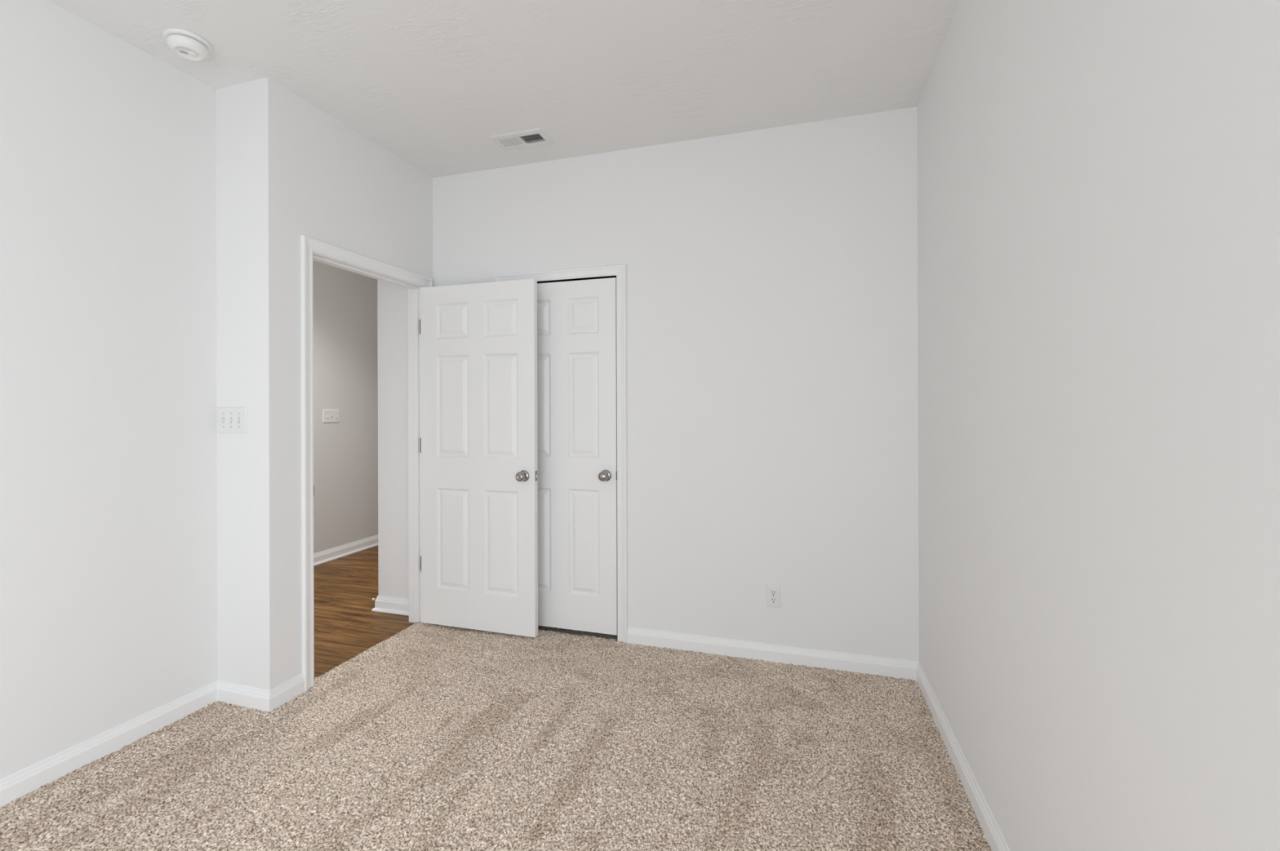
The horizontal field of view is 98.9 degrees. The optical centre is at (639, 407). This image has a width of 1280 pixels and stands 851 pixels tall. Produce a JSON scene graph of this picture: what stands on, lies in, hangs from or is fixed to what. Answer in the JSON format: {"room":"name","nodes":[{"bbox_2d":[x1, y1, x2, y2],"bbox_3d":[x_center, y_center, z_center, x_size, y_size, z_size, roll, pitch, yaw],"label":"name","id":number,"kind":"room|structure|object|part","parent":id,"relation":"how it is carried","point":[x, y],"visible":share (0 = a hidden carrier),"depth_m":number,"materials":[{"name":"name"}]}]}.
{"room":"empty bedroom","nodes":[
{"label":"empty bedroom","id":0,"kind":"room"},
{"bbox_2d":[0,0,217,779],"bbox_3d":[-2.584,-0.033,0.533,0.115,2.793,4.324,0,0,18],"label":"wall","id":1,"kind":"structure","parent":0,"point":[108,375],"depth_m":2.06,"materials":[{"name":"white paint"}]},
{"bbox_2d":[0,680,217,807],"bbox_3d":[-2.520,1.273,0.507,0.014,0.088,4.108,0,0,18],"label":"baseboard","id":2,"kind":"structure","parent":1,"relation":"attached to","point":[31,779],"depth_m":2.05,"materials":[{"name":"white paint"}]},
{"bbox_2d":[215,77,432,690],"bbox_3d":[-1.621,-0.036,2.950,0.359,2.793,1.093,0,0,17],"label":"wall","id":3,"kind":"structure","parent":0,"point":[287,169],"depth_m":2.44,"materials":[{"name":"white paint"}]},
{"bbox_2d":[217,407,247,433],"bbox_3d":[-1.815,0.056,2.428,0.172,0.116,0.018,0,0,17],"label":"light switch","id":4,"kind":"object","parent":3,"relation":"attached to","point":[230,420],"visible":1,"depth_m":2.43,"materials":[{"name":"white plastic"}]},
{"bbox_2d":[217,680,269,712],"bbox_3d":[-1.747,1.271,2.411,0.323,0.088,0.014,0,0,17],"label":"baseboard","id":5,"kind":"structure","parent":3,"relation":"attached to","point":[228,693],"depth_m":2.40,"materials":[{"name":"white paint"}]},
{"bbox_2d":[269,673,304,712],"bbox_3d":[-1.576,1.270,2.442,0.014,0.088,0.172,0,0,17],"label":"baseboard","id":6,"kind":"structure","parent":3,"relation":"attached to","point":[279,695],"depth_m":2.44,"materials":[{"name":"white paint"}]},
{"bbox_2d":[300,235,432,691],"bbox_3d":[-1.476,0.263,2.978,0.136,2.118,0.912,0,0,17],"label":"door frame","id":7,"kind":"structure","parent":3,"relation":"attached to","point":[311,249],"depth_m":2.75,"materials":[{"name":"white paint"}]},
{"bbox_3d":[-1.544,0.257,2.552,0.018,2.106,0.058,0,0,17],"label":"casing","id":8,"kind":"part","parent":7,"relation":"part of","materials":[{"name":"white paint"}]},
{"bbox_3d":[-1.480,0.288,2.979,0.034,2.043,0.787,0,0,17],"label":"door stop moulding","id":9,"kind":"part","parent":7,"relation":"part of","materials":[{"name":"white paint"}]},
{"bbox_3d":[-1.423,-0.767,2.960,0.018,0.058,0.912,0,0,17],"label":"head casing","id":10,"kind":"part","parent":7,"relation":"part of","materials":[{"name":"white paint"}]},
{"bbox_3d":[-1.296,0.257,3.369,0.018,2.106,0.058,0,0,17],"label":"casing","id":11,"kind":"part","parent":7,"relation":"part of","materials":[{"name":"white paint"}]},
{"bbox_2d":[419,279,537,637],"bbox_3d":[-0.963,0.285,3.206,0.810,2.014,0.163,0,0,17],"label":"door","id":12,"kind":"structure","parent":7,"relation":"attached to","point":[479,556],"depth_m":3.18,"materials":[{"name":"white paint"}]},
{"bbox_2d":[312,260,377,554],"bbox_3d":[-2.988,-0.026,4.042,0.120,2.805,5.200,0,0,17],"label":"wall","id":13,"kind":"structure","parent":0,"point":[344,302],"depth_m":4.93,"materials":[{"name":"white paint"}]},
{"bbox_2d":[322,409,339,422],"bbox_3d":[-2.689,0.073,4.784,0.018,0.116,0.172,0,0,17],"label":"light switch","id":14,"kind":"object","parent":13,"relation":"attached to","point":[328,415],"visible":1,"depth_m":4.78,"materials":[{"name":"white plastic"}]},
{"bbox_2d":[313,534,377,566],"bbox_3d":[-2.915,1.279,4.011,0.029,0.094,4.980,0,0,17],"label":"baseboard","id":15,"kind":"structure","parent":13,"relation":"attached to","point":[326,556],"depth_m":4.90,"materials":[{"name":"white paint"}]},
{"bbox_2d":[377,280,408,599],"bbox_3d":[-1.830,-0.045,5.012,1.730,2.775,2.670,0,0,17],"label":"wall","id":16,"kind":"structure","parent":0,"point":[392,299],"depth_m":3.55,"materials":[{"name":"white paint"}]},
{"bbox_2d":[371,595,408,616],"bbox_3d":[-1.574,1.275,3.525,0.350,0.094,0.029,0,0,17],"label":"baseboard","id":17,"kind":"structure","parent":16,"relation":"attached to","point":[396,606],"depth_m":3.53,"materials":[{"name":"white paint"}]},
{"bbox_2d":[0,546,991,850],"bbox_3d":[-1.191,1.313,2.033,4.679,0.015,7.800,0,0,17],"label":"floor","id":18,"kind":"structure","parent":0,"point":[432,737],"depth_m":2.03,"materials":[{"name":"beige carpet"}]},
{"bbox_2d":[48,0,959,177],"bbox_3d":[-1.176,-1.434,1.921,5.100,0.001,8.200,0,0,17],"label":"ceiling","id":19,"kind":"structure","parent":0,"point":[429,82],"depth_m":2.28,"materials":[{"name":"white paint"}]},
{"bbox_2d":[162,27,212,61],"bbox_3d":[-1.764,-1.407,2.139,0.150,0.050,0.150,0,0,17],"label":"smoke detector","id":20,"kind":"object","parent":19,"relation":"attached to","point":[188,45],"visible":1,"depth_m":2.11,"materials":[{"name":"white plastic"}]},
{"bbox_2d":[488,127,554,151],"bbox_3d":[-0.631,-1.497,2.934,0.300,0.138,0.169,0,0,17],"label":"ceiling vent","id":21,"kind":"object","parent":19,"relation":"in","point":[535,137],"visible":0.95,"depth_m":2.94,"materials":[{"name":"white metal"}]},
{"bbox_2d":[432,106,919,662],"bbox_3d":[0.185,-0.037,3.416,3.055,2.803,0.850,0,0,17],"label":"wall","id":22,"kind":"structure","parent":0,"point":[772,350],"depth_m":2.84,"materials":[{"name":"white paint"}]},
{"bbox_2d":[494,263,627,643],"bbox_3d":[-0.453,0.255,3.217,0.827,2.102,0.132,0,0,17],"label":"door frame","id":23,"kind":"structure","parent":22,"relation":"attached to","point":[620,271],"depth_m":3.05,"materials":[{"name":"white paint"}]},
{"bbox_3d":[-0.838,0.257,3.274,0.058,2.102,0.018,0,0,17],"label":"casing","id":24,"kind":"part","parent":23,"relation":"part of","materials":[{"name":"white paint"}]},
{"bbox_3d":[-0.473,-0.767,3.162,0.827,0.058,0.018,0,0,17],"label":"head casing","id":25,"kind":"part","parent":23,"relation":"part of","materials":[{"name":"white paint"}]},
{"bbox_3d":[-0.102,0.254,3.050,0.058,2.102,0.018,0,0,17],"label":"casing","id":26,"kind":"part","parent":23,"relation":"part of","materials":[{"name":"white paint"}]},
{"bbox_2d":[537,277,617,635],"bbox_3d":[-0.471,0.275,3.160,0.699,2.007,0.099,0,0,17],"label":"door","id":27,"kind":"structure","parent":22,"relation":"in","point":[577,412],"depth_m":3.14,"materials":[{"name":"white paint"}]},
{"bbox_2d":[626,626,918,680],"bbox_3d":[0.631,1.263,2.830,1.468,0.088,0.014,0,0,17],"label":"baseboard","id":28,"kind":"structure","parent":22,"relation":"attached to","point":[832,660],"depth_m":2.80,"materials":[{"name":"white paint"}]},
{"bbox_2d":[766,584,780,608],"bbox_3d":[0.686,0.970,2.816,0.072,0.116,0.008,0,0,17],"label":"wall outlet","id":29,"kind":"object","parent":22,"relation":"attached to","point":[773,592],"visible":1,"depth_m":2.81,"materials":[{"name":"white plastic"}]},
{"bbox_2d":[769,597,777,603],"bbox_3d":[0.685,0.990,2.814,0.034,0.028,0.003,0,0,17],"label":"receptacle","id":30,"kind":"object","parent":29,"relation":"attached to","point":[772,600],"depth_m":2.81,"materials":[{"name":"grey plastic"}]},
{"bbox_2d":[769,590,777,595],"bbox_3d":[0.685,0.951,2.814,0.034,0.028,0.003,0,0,17],"label":"receptacle","id":31,"kind":"object","parent":29,"relation":"attached to","point":[772,593],"depth_m":2.81,"materials":[{"name":"grey plastic"}]},
{"bbox_2d":[917,0,1279,850],"bbox_3d":[0.691,-0.043,0.100,0.150,2.793,5.404,0,0,16],"label":"wall","id":32,"kind":"structure","parent":0,"point":[1099,180],"depth_m":1.03,"materials":[{"name":"white paint"}]},
{"bbox_2d":[916,662,1009,850],"bbox_3d":[0.617,1.263,0.124,0.014,0.088,5.201,0,0,16],"label":"baseboard","id":33,"kind":"structure","parent":32,"relation":"attached to","point":[994,838],"depth_m":1.89,"materials":[{"name":"white paint"}]}
]}

